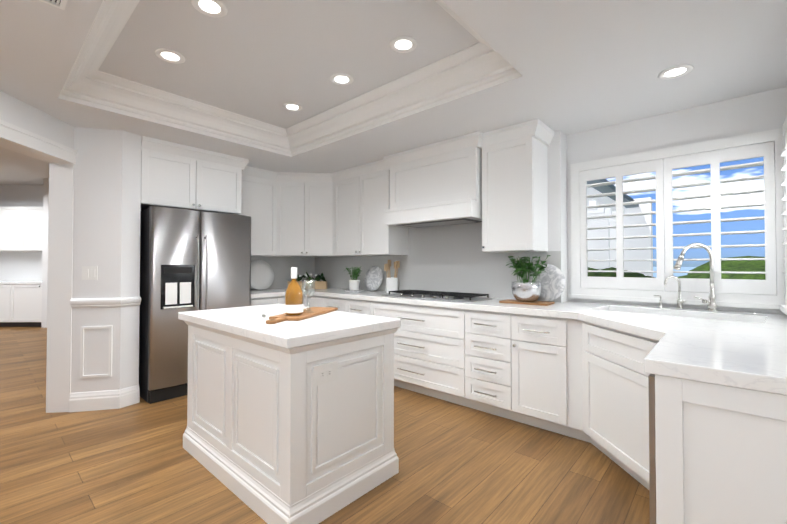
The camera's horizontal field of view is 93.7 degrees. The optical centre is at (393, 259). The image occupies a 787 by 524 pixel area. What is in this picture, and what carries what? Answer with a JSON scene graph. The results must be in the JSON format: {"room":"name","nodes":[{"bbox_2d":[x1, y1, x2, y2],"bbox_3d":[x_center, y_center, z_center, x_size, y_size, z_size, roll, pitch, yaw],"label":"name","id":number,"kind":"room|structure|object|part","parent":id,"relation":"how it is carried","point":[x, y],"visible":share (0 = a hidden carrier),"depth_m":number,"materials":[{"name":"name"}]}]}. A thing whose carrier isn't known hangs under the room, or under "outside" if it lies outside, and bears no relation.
{"room":"kitchen","nodes":[
{"label":"kitchen","id":0,"kind":"room"},
{"bbox_2d":[0,185,42,280],"bbox_3d":[-8.682,-0.279,8.075,5.900,3.300,0.120,0,-1,-1],"label":"wall","id":1,"kind":"structure","parent":0,"point":[20,265],"depth_m":8.03,"materials":[{"name":"white paint"}]},
{"bbox_2d":[0,207,42,250],"bbox_3d":[-9.251,-0.642,7.821,3.422,0.920,3.246,-1,-1,42],"label":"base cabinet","id":2,"kind":"object","parent":1,"relation":"attached to","point":[21,228],"depth_m":7.68,"materials":[{"name":"white"}]},
{"bbox_2d":[0,147,48,184],"bbox_3d":[-5.073,-1.689,4.189,14.610,0.001,8.540,-1,-1,42],"label":"ceiling","id":3,"kind":"structure","parent":0,"point":[16,168],"depth_m":6.75,"materials":[{"name":"white paint"}]},
{"bbox_2d":[0,91,73,163],"bbox_3d":[-2.629,-1.200,0.883,0.190,0.680,4.600,0,-1,-5],"label":"wall","id":4,"kind":"structure","parent":0,"point":[18,113],"depth_m":2.81,"materials":[{"name":"white paint"}]},
{"bbox_2d":[0,119,76,163],"bbox_3d":[-2.644,0.162,2.151,0.024,2.235,2.030,0,-1,-5],"label":"door frame","id":5,"kind":"structure","parent":4,"relation":"attached to","point":[20,136],"depth_m":2.78,"materials":[{"name":"white paint"}]},
{"bbox_2d":[41,178,48,327],"bbox_3d":[-6.998,-0.284,7.731,0.110,3.300,0.650,0,-1,-1],"label":"wall","id":6,"kind":"structure","parent":0,"point":[45,250],"depth_m":7.40,"materials":[{"name":"white paint"}]},
{"bbox_2d":[71,127,140,392],"bbox_3d":[-2.795,-0.101,3.411,0.810,2.800,0.588,-1,-1,42],"label":"wall","id":7,"kind":"structure","parent":0,"point":[107,204],"depth_m":3.22,"materials":[{"name":"white paint"}]},
{"bbox_2d":[82,266,97,279],"bbox_3d":[-2.624,0.116,3.187,0.116,0.116,0.008,0,-1,-13],"label":"switch plate","id":8,"kind":"object","parent":7,"relation":"attached to","point":[89,272],"visible":1,"depth_m":3.19,"materials":[{"name":"white plastic"}]},
{"bbox_2d":[46,163,140,412],"bbox_3d":[-2.607,0.237,3.239,0.367,2.120,0.599,-1,-1,42],"label":"trim","id":9,"kind":"structure","parent":7,"relation":"attached to","point":[61,304],"depth_m":3.15,"materials":[{"name":"white paint"}]},
{"bbox_2d":[141,136,204,210],"bbox_3d":[-2.393,-0.824,3.827,0.628,0.620,0.540,-1,-1,42],"label":"upper cabinet","id":10,"kind":"object","parent":7,"relation":"attached to","point":[172,174],"depth_m":3.61,"materials":[{"name":"white wood"}]},
{"bbox_2d":[200,151,244,214],"bbox_3d":[-2.102,-0.819,4.152,0.628,0.620,0.572,-1,-1,42],"label":"upper cabinet","id":11,"kind":"object","parent":0,"relation":"attached to","point":[224,174],"depth_m":3.99,"materials":[{"name":"white wood"}]},
{"bbox_2d":[245,163,280,258],"bbox_3d":[-1.808,-0.586,4.660,0.384,1.069,0.646,-1,-1,42],"label":"upper cabinet","id":12,"kind":"object","parent":0,"relation":"attached to","point":[258,182],"depth_m":4.60,"materials":[{"name":"white wood"}]},
{"bbox_2d":[0,327,649,523],"bbox_3d":[-3.365,1.344,6.278,14.310,0.001,14.000,-1,-1,42],"label":"floor","id":13,"kind":"structure","parent":0,"point":[137,463],"depth_m":2.23,"materials":[{"name":"brown wood"}]},
{"bbox_2d":[0,283,41,326],"bbox_3d":[-9.248,0.930,7.672,3.593,0.870,3.428,-1,-1,42],"label":"base cabinet","id":14,"kind":"object","parent":13,"relation":"on","point":[20,303],"depth_m":7.41,"materials":[{"name":"white wood"}]},
{"bbox_2d":[0,281,41,282],"bbox_3d":[-9.248,0.475,7.672,3.602,0.040,3.438,-1,-1,42],"label":"countertop","id":15,"kind":"structure","parent":14,"relation":"on","point":[0,281],"depth_m":7.55,"materials":[{"name":"white stone"}]},
{"bbox_2d":[139,206,250,403],"bbox_3d":[-2.134,0.410,3.902,0.850,1.790,0.947,-1,-1,42],"label":"refrigerator","id":16,"kind":"object","parent":13,"relation":"on","point":[191,260],"visible":0.65,"depth_m":3.49,"materials":[{"name":"silver metal"}]},
{"bbox_2d":[183,320,400,523],"bbox_3d":[-0.706,0.849,2.380,1.308,0.868,0.758,-1,-1,42],"label":"kitchen island","id":17,"kind":"object","parent":13,"relation":"on","point":[290,422],"depth_m":1.95,"materials":[{"name":"white wood"}]},
{"bbox_2d":[178,304,400,347],"bbox_3d":[-0.729,0.389,2.411,1.376,0.051,0.789,-1,-1,42],"label":"island countertop","id":18,"kind":"structure","parent":17,"relation":"on","point":[248,322],"depth_m":2.10,"materials":[{"name":"white stone"}]},
{"bbox_2d":[266,307,337,323],"bbox_3d":[-0.596,0.353,2.372,0.200,0.018,0.700,0,-1,16],"label":"cutting board","id":19,"kind":"object","parent":18,"relation":"on","point":[274,319],"visible":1,"depth_m":2.26,"materials":[{"name":"brown wood"}]},
{"bbox_2d":[285,267,302,315],"bbox_3d":[-0.614,0.195,2.276,0.112,0.293,0.112,-1,-1,42],"label":"bottle","id":20,"kind":"object","parent":19,"relation":"on","point":[293,299],"visible":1,"depth_m":2.24,"materials":[{"name":"orange glass"}]},
{"bbox_2d":[302,279,312,310],"bbox_3d":[-0.587,0.240,2.512,0.076,0.210,0.076,-1,-1,42],"label":"wine glass","id":21,"kind":"object","parent":19,"relation":"on","point":[307,291],"visible":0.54,"depth_m":2.50,"materials":[{"name":"clear glass"}]},
{"bbox_2d":[303,280,314,312],"bbox_3d":[-0.549,0.238,2.408,0.076,0.210,0.076,-1,-1,42],"label":"wine glass","id":22,"kind":"object","parent":19,"relation":"on","point":[310,290],"visible":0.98,"depth_m":2.40,"materials":[{"name":"clear glass"}]},
{"bbox_2d":[313,361,337,386],"bbox_3d":[-0.340,0.570,1.849,0.011,0.096,0.150,-1,-1,42],"label":"outlet","id":23,"kind":"object","parent":17,"relation":"attached to","point":[325,373],"depth_m":1.84,"materials":[{"name":"white plastic"}]},
{"bbox_2d":[394,335,464,405],"bbox_3d":[0.365,0.872,3.795,1.210,0.868,0.619,-1,-1,42],"label":"base cabinet","id":24,"kind":"object","parent":13,"relation":"on","point":[430,367],"depth_m":3.42,"materials":[{"name":"white wood"}]},
{"bbox_2d":[465,343,500,416],"bbox_3d":[0.993,0.863,3.233,0.476,0.868,0.619,-1,-1,42],"label":"base cabinet","id":25,"kind":"object","parent":13,"relation":"on","point":[482,364],"depth_m":3.06,"materials":[{"name":"white wood"}]},
{"bbox_2d":[501,351,640,482],"bbox_3d":[1.662,0.850,2.396,1.386,0.868,1.334,-1,-1,42],"label":"base cabinet","id":26,"kind":"object","parent":13,"relation":"on","point":[599,406],"depth_m":2.58,"materials":[{"name":"white wood"}]},
{"bbox_2d":[641,371,786,523],"bbox_3d":[1.312,0.834,1.363,0.531,0.868,0.673,-1,-1,42],"label":"base cabinet","id":27,"kind":"object","parent":13,"relation":"on","point":[679,415],"depth_m":1.18,"materials":[{"name":"white wood"}]},
{"bbox_2d":[251,287,786,390],"bbox_3d":[0.100,0.404,3.341,4.966,0.050,2.017,-1,-1,42],"label":"countertop","id":28,"kind":"structure","parent":27,"relation":"on","point":[726,349],"depth_m":2.50,"materials":[{"name":"white stone"}]},
{"bbox_2d":[251,260,273,289],"bbox_3d":[-1.753,0.200,4.855,0.080,0.393,0.400,-1,-1,42],"label":"platter","id":29,"kind":"object","parent":28,"relation":"on","point":[262,274],"visible":0.94,"depth_m":4.87,"materials":[{"name":"white ceramic"}]},
{"bbox_2d":[288,272,326,288],"bbox_3d":[-1.184,0.282,5.096,0.467,0.244,0.467,-1,-1,42],"label":"planter box","id":30,"kind":"object","parent":28,"relation":"on","point":[319,284],"visible":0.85,"depth_m":5.04,"materials":[{"name":"beige wood"}]},
{"bbox_2d":[344,290,363,291],"bbox_3d":[-0.491,0.389,4.609,0.260,0.014,0.260,-1,-1,42],"label":"round tray","id":31,"kind":"object","parent":28,"relation":"on","point":[353,290],"visible":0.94,"depth_m":4.56,"materials":[{"name":"stone"}]},
{"bbox_2d":[344,267,360,289],"bbox_3d":[-0.480,0.231,4.595,0.250,0.300,0.218,-1,-1,42],"label":"plant pot","id":32,"kind":"object","parent":31,"relation":"on","point":[354,283],"visible":1,"depth_m":4.56,"materials":[{"name":"white ceramic"}]},
{"bbox_2d":[364,266,382,290],"bbox_3d":[-0.254,0.236,4.666,0.320,0.314,0.070,-1,-1,42],"label":"plate","id":33,"kind":"object","parent":28,"relation":"on","point":[373,278],"visible":1,"depth_m":4.67,"materials":[{"name":"white ceramic"}]},
{"bbox_2d":[384,260,399,292],"bbox_3d":[-0.012,0.197,4.370,0.156,0.390,0.143,-1,-1,42],"label":"utensil crock","id":34,"kind":"object","parent":28,"relation":"on","point":[391,283],"visible":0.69,"depth_m":4.33,"materials":[{"name":"white ceramic"}]},
{"bbox_2d":[381,290,492,301],"bbox_3d":[0.414,0.360,3.760,1.060,0.047,0.460,-1,-1,42],"label":"cooktop","id":35,"kind":"object","parent":28,"relation":"in","point":[446,296],"visible":1,"depth_m":3.61,"materials":[{"name":"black metal"}]},
{"bbox_2d":[499,299,554,305],"bbox_3d":[1.141,0.366,3.164,0.400,0.016,0.220,-1,-1,38],"label":"board","id":36,"kind":"object","parent":28,"relation":"on","point":[541,303],"visible":0.94,"depth_m":3.08,"materials":[{"name":"brown wood"}]},
{"bbox_2d":[506,255,550,301],"bbox_3d":[1.141,0.161,3.131,0.390,0.390,0.304,-1,-1,42],"label":"potted plant","id":37,"kind":"object","parent":36,"relation":"on","point":[525,290],"visible":1,"depth_m":3.10,"materials":[{"name":"green plant"}]},
{"bbox_2d":[526,264,564,301],"bbox_3d":[1.330,0.204,3.243,0.340,0.333,0.075,-1,-1,42],"label":"plate","id":38,"kind":"object","parent":28,"relation":"on","point":[551,279],"visible":0.73,"depth_m":3.21,"materials":[{"name":"white ceramic"}]},
{"bbox_2d":[653,295,662,307],"bbox_3d":[2.039,0.321,2.839,0.059,0.097,0.050,-1,-1,42],"label":"soap dispenser pump","id":39,"kind":"object","parent":28,"relation":"on","point":[660,303],"visible":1,"depth_m":2.83,"materials":[{"name":"silver metal"}]},
{"bbox_2d":[664,276,684,308],"bbox_3d":[2.106,0.244,2.763,0.123,0.248,0.093,-1,-1,42],"label":"tap","id":40,"kind":"object","parent":28,"relation":"on","point":[679,300],"visible":1,"depth_m":2.75,"materials":[{"name":"silver metal"}]},
{"bbox_2d":[605,307,764,322],"bbox_3d":[1.929,0.527,2.557,0.994,0.244,0.539,-1,-1,42],"label":"sink","id":41,"kind":"object","parent":28,"relation":"in","point":[606,308],"depth_m":2.55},
{"bbox_2d":[673,243,717,311],"bbox_3d":[2.154,0.123,2.630,0.286,0.486,0.062,0,-1,2],"label":"faucet","id":42,"kind":"object","parent":28,"relation":"on","point":[711,305],"visible":1,"depth_m":2.62,"materials":[{"name":"silver metal"}]},
{"bbox_2d":[0,0,786,172],"bbox_3d":[-1.192,-1.269,1.921,5.210,0.210,6.140,-1,-1,42],"label":"ceiling","id":43,"kind":"structure","parent":0,"point":[579,66],"depth_m":2.31,"materials":[{"name":"white paint"}]},
{"bbox_2d":[39,0,67,9],"bbox_3d":[-1.476,-1.164,1.550,0.288,0.012,0.173,-1,-1,42],"label":"ceiling vent","id":44,"kind":"object","parent":43,"relation":"in","point":[60,4],"visible":0.89,"depth_m":1.67,"materials":[{"name":"white paint"}]},
{"bbox_2d":[58,0,139,107],"bbox_3d":[-1.365,-1.270,1.841,2.600,0.210,0.190,-1,-1,42],"label":"crown molding","id":45,"kind":"structure","parent":43,"relation":"attached to","point":[87,85],"depth_m":2.35,"materials":[{"name":"white paint"}]},
{"bbox_2d":[155,48,184,63],"bbox_3d":[-1.494,-1.360,2.470,0.176,0.009,0.176,-1,-1,42],"label":"recessed light","id":46,"kind":"object","parent":43,"relation":"in","point":[170,56],"visible":1,"depth_m":2.46,"materials":[{"name":"white paint"}]},
{"bbox_2d":[98,77,285,151],"bbox_3d":[-1.687,-1.248,3.289,0.190,0.210,1.500,-1,-1,42],"label":"crown molding","id":47,"kind":"structure","parent":43,"relation":"attached to","point":[127,97],"depth_m":3.21,"materials":[{"name":"white paint"}]},
{"bbox_2d":[191,0,226,17],"bbox_3d":[-0.994,-1.367,1.996,0.176,0.009,0.176,-1,-1,42],"label":"recessed light","id":48,"kind":"object","parent":43,"relation":"in","point":[214,8],"visible":1,"depth_m":2.00,"materials":[{"name":"white paint"}]},
{"bbox_2d":[282,102,302,110],"bbox_3d":[-0.893,-1.348,3.261,0.176,0.009,0.176,-1,-1,42],"label":"recessed light","id":49,"kind":"object","parent":43,"relation":"in","point":[290,106],"visible":1,"depth_m":3.25,"materials":[{"name":"white paint"}]},
{"bbox_2d":[330,73,352,84],"bbox_3d":[-0.390,-1.355,2.777,0.176,0.009,0.176,-1,-1,42],"label":"recessed light","id":50,"kind":"object","parent":43,"relation":"in","point":[341,79],"visible":1,"depth_m":2.77,"materials":[{"name":"white paint"}]},
{"bbox_2d":[274,56,521,156],"bbox_3d":[-0.218,-1.250,3.123,2.600,0.210,0.190,-1,-1,42],"label":"crown molding","id":51,"kind":"structure","parent":43,"relation":"attached to","point":[442,81],"depth_m":2.95,"materials":[{"name":"white paint"}]},
{"bbox_2d":[390,36,416,52],"bbox_3d":[0.063,-1.362,2.342,0.176,0.009,0.176,-1,-1,42],"label":"recessed light","id":52,"kind":"object","parent":43,"relation":"in","point":[402,44],"visible":1,"depth_m":2.34,"materials":[{"name":"white paint"}]},
{"bbox_2d":[434,0,513,79],"bbox_3d":[0.110,-1.273,1.683,0.190,0.210,1.500,-1,-1,42],"label":"crown molding","id":53,"kind":"structure","parent":43,"relation":"attached to","point":[482,64],"depth_m":2.38,"materials":[{"name":"white paint"}]},
{"bbox_2d":[658,64,693,79],"bbox_3d":[1.736,-1.153,2.273,0.176,0.009,0.176,-1,-1,42],"label":"recessed light","id":54,"kind":"object","parent":43,"relation":"in","point":[677,71],"visible":1,"depth_m":2.27,"materials":[{"name":"white paint"}]},
{"bbox_2d":[496,130,567,302],"bbox_3d":[0.191,-0.083,4.584,3.700,2.800,0.300,-1,-1,42],"label":"wall","id":55,"kind":"structure","parent":0,"point":[557,187],"depth_m":3.29,"materials":[{"name":"white paint"}]},
{"bbox_2d":[273,172,336,258],"bbox_3d":[-1.174,-0.581,4.999,0.878,1.069,0.909,-1,-1,42],"label":"upper cabinet","id":56,"kind":"object","parent":55,"relation":"attached to","point":[302,202],"depth_m":4.78,"materials":[{"name":"white wood"}]},
{"bbox_2d":[333,165,372,258],"bbox_3d":[-0.496,-0.585,4.744,0.617,1.069,0.384,-1,-1,42],"label":"upper cabinet","id":57,"kind":"object","parent":55,"relation":"attached to","point":[347,182],"depth_m":4.62,"materials":[{"name":"white wood"}]},
{"bbox_2d":[361,160,408,254],"bbox_3d":[-0.140,-0.590,4.450,0.545,1.069,0.349,-1,-1,42],"label":"upper cabinet","id":58,"kind":"object","parent":55,"relation":"attached to","point":[376,239],"depth_m":4.31,"materials":[{"name":"white wood"}]},
{"bbox_2d":[251,223,560,302],"bbox_3d":[-0.335,-0.004,3.901,3.580,0.779,1.414,-1,-1,42],"label":"backsplash","id":59,"kind":"structure","parent":55,"relation":"attached to","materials":[{"name":"grey"}]},
{"bbox_2d":[381,131,480,230],"bbox_3d":[0.464,-0.754,3.812,1.050,0.760,0.499,-1,-1,42],"label":"upper cabinet","id":60,"kind":"object","parent":55,"relation":"attached to","point":[438,184],"depth_m":3.64,"materials":[{"name":"white wood"}]},
{"bbox_2d":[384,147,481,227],"bbox_3d":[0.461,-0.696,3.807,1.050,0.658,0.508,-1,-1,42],"label":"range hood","id":61,"kind":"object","parent":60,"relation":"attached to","point":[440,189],"depth_m":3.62,"materials":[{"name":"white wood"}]},
{"bbox_2d":[481,119,548,254],"bbox_3d":[1.096,-0.607,3.346,0.470,1.069,0.349,-1,-1,42],"label":"upper cabinet","id":62,"kind":"object","parent":55,"relation":"attached to","point":[514,179],"depth_m":3.20,"materials":[{"name":"white wood"}]},
{"bbox_3d":[-0.565,-1.079,3.453,3.200,0.121,2.413,-1,-1,42],"label":"cabinet crown moulding","id":63,"kind":"part","parent":62,"relation":"part of","materials":[{"name":"white wood"}]},
{"bbox_2d":[567,87,786,313],"bbox_3d":[2.148,-0.108,2.955,1.390,2.800,0.120,-1,-1,42],"label":"wall","id":64,"kind":"structure","parent":0,"point":[757,112],"depth_m":2.82,"materials":[{"name":"white paint"}]},
{"bbox_2d":[567,169,570,291],"bbox_3d":[1.656,-0.266,3.397,0.070,1.130,0.120,-1,-1,42],"label":"jamb","id":65,"kind":"object","parent":64,"relation":"attached to","point":[569,225],"visible":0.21,"depth_m":3.37,"materials":[{"name":"white paint"}]},
{"bbox_2d":[568,128,784,308],"bbox_3d":[2.129,-0.266,2.934,1.352,1.205,0.170,-1,-1,42],"label":"blinds","id":66,"kind":"object","parent":64,"relation":"attached to","point":[715,153],"visible":0.94,"depth_m":2.81,"materials":[{"name":"white paint"}]},
{"label":"outside","id":67,"kind":"structure","parent":0,"visible":0},
{"bbox_2d":[653,267,695,277],"bbox_3d":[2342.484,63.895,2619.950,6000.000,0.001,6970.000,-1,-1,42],"label":"sea","id":68,"kind":"structure","parent":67,"point":[677,274],"depth_m":1669.46,"materials":[{"name":"blue liquid"}]},
{"label":"ground","id":69,"kind":"structure","parent":67,"visible":0},
{"bbox_2d":[587,179,652,276],"bbox_3d":[2.067,0.269,7.878,5.300,3.000,3.600,-1,-1,42],"label":"neighboring house","id":70,"kind":"structure","parent":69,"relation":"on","point":[630,243],"depth_m":7.41,"materials":[{"name":"white"}]},
{"bbox_2d":[588,256,764,294],"bbox_3d":[9.210,0.569,4.694,19.772,2.300,5.220,-1,-1,42],"label":"hill","id":71,"kind":"structure","parent":69,"relation":"on","point":[745,266],"depth_m":6.38,"materials":[{"name":"green plant"}]},
{"bbox_3d":[2.275,0.777,1.950,0.120,1.000,1.050,-1,-1,42],"label":"wall","id":72,"kind":"structure","parent":0,"visible":0},
{"bbox_2d":[780,117,786,314],"bbox_3d":[2.236,-0.281,1.967,0.170,1.205,1.100,-1,-1,42],"label":"window shutters","id":73,"kind":"object","parent":72,"relation":"attached to","point":[783,308],"visible":1,"depth_m":2.36,"materials":[{"name":"white paint"}]}
]}

